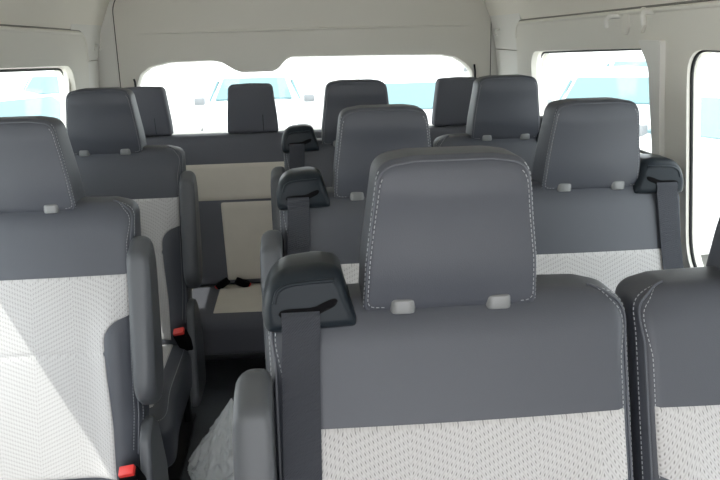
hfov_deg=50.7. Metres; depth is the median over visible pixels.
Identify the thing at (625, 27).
coat hook
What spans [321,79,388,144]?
headrest cover
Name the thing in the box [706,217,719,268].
headrest cover
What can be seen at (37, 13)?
ceiling
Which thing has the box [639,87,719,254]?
parked car
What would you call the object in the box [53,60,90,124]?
wall
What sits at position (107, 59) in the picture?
wall
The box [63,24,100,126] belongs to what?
trim
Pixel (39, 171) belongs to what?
headrest cover
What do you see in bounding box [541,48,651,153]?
window
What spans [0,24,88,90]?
trim
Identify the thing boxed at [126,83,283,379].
bench
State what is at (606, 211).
passenger seat
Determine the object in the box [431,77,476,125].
headrest cover
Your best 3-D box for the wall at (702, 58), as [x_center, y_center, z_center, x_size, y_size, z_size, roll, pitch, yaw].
[0.921,0.233,1.421,0.136,1.360,4.760,-3,15,-4]
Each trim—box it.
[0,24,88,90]
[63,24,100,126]
[112,0,490,86]
[490,13,520,74]
[515,0,719,267]
[638,40,665,156]
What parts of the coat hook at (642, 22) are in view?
arm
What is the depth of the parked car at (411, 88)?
11.77 m
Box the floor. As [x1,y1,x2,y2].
[181,358,265,479]
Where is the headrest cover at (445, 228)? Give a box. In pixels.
[358,146,533,309]
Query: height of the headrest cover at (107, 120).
0.215 m
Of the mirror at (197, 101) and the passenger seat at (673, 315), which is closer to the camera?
the passenger seat at (673, 315)
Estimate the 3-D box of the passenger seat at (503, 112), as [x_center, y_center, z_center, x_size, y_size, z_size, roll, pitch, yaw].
[0.503,0.085,2.379,0.473,1.149,0.743,-3,15,-4]
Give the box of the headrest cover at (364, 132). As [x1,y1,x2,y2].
[333,104,429,197]
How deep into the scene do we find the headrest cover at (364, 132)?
1.70 m
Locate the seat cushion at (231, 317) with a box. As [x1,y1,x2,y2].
[192,282,264,354]
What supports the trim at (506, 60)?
attached to the wall at (702, 58)
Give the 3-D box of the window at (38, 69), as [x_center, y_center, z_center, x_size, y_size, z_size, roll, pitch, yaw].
[-1.119,-0.428,2.472,0.045,0.286,1.136,-3,15,-4]
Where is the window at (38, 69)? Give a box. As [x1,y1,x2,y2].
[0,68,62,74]
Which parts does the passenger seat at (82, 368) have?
cloth panel, backrest, armrest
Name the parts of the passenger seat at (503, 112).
backrest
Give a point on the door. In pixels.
(242, 35)
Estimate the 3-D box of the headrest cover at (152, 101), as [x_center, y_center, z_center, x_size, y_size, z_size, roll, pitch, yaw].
[-0.895,-0.534,3.159,0.213,0.204,0.112,-3,15,-4]
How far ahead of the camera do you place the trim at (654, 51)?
1.91 m
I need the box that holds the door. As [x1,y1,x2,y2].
[113,0,490,134]
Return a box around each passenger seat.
[0,116,168,479]
[65,87,205,479]
[232,146,632,479]
[260,104,430,372]
[271,79,388,231]
[433,74,542,175]
[531,97,683,292]
[615,217,719,479]
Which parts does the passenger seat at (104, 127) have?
backrest, cloth panel, cloth panel, floor rail, leg, armrest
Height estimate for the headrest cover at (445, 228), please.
0.215 m
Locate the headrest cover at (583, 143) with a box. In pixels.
[531,97,638,188]
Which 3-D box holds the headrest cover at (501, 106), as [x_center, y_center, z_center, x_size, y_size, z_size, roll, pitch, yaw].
[0.478,-0.443,2.545,0.233,0.215,0.139,-3,15,-4]
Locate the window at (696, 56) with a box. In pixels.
[689,50,719,266]
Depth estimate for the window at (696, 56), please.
1.81 m
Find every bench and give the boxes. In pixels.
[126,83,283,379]
[314,77,476,146]
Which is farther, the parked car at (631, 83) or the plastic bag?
the parked car at (631, 83)
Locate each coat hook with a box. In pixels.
[604,14,629,34]
[638,7,653,32]
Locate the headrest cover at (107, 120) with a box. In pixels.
[67,87,146,154]
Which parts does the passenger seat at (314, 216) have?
armrest, backrest, cloth panel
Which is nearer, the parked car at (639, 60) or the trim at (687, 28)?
the trim at (687, 28)
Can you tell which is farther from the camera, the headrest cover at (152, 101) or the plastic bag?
the headrest cover at (152, 101)
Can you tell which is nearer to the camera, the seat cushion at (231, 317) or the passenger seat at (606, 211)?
the passenger seat at (606, 211)
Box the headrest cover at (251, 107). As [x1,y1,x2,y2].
[227,83,278,132]
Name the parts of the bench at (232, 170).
backrest, support frame, cloth panel, cloth panel, cloth panel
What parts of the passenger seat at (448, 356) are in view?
armrest, backrest, cloth panel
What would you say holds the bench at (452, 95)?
on the floor
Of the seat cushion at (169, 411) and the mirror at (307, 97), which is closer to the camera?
the seat cushion at (169, 411)
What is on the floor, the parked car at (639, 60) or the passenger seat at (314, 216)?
the passenger seat at (314, 216)
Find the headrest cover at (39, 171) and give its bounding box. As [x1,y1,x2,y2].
[0,116,85,212]
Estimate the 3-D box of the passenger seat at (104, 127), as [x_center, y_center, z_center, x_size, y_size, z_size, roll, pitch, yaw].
[-0.763,0.145,2.286,0.544,1.149,0.744,-3,15,-4]
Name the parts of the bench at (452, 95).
backrest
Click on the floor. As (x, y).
(222, 375)
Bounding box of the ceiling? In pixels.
[0,0,691,28]
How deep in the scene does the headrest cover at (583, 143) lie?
1.74 m
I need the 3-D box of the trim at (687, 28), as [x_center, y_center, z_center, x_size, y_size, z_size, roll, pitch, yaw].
[0.860,-0.041,1.109,0.126,0.715,4.273,-3,15,-4]
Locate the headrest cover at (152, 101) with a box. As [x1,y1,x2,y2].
[126,86,173,135]
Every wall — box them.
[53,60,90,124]
[91,0,496,87]
[504,49,710,266]
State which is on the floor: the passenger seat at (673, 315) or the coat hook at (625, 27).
the passenger seat at (673, 315)
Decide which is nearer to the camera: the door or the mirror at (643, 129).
the door
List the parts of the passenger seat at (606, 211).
backrest, cloth panel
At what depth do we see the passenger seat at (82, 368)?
1.68 m
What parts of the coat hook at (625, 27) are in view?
arm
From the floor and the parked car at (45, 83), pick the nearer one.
the floor
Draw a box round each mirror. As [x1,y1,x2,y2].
[194,97,204,104]
[304,94,313,101]
[639,124,647,136]
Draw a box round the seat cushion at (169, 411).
[149,345,191,466]
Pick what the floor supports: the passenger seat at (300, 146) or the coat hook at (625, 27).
the passenger seat at (300, 146)
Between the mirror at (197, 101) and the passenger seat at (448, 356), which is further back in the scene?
the mirror at (197, 101)
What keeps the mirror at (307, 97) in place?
attached to the parked car at (287, 94)
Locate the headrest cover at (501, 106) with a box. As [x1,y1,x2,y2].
[466,74,538,138]
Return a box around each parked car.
[0,89,60,119]
[23,71,59,100]
[194,69,313,130]
[359,72,443,122]
[547,66,650,137]
[603,54,646,66]
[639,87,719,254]
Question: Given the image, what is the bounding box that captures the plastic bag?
[187,398,233,479]
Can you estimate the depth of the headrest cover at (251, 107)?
3.15 m
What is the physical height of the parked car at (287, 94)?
1.610 m
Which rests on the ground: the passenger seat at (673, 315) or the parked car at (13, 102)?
the parked car at (13, 102)
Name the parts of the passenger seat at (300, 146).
armrest, backrest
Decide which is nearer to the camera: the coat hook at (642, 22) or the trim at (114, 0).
the coat hook at (642, 22)
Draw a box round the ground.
[0,50,719,266]
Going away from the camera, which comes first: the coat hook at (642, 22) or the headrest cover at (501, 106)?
the coat hook at (642, 22)
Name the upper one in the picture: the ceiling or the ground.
the ceiling

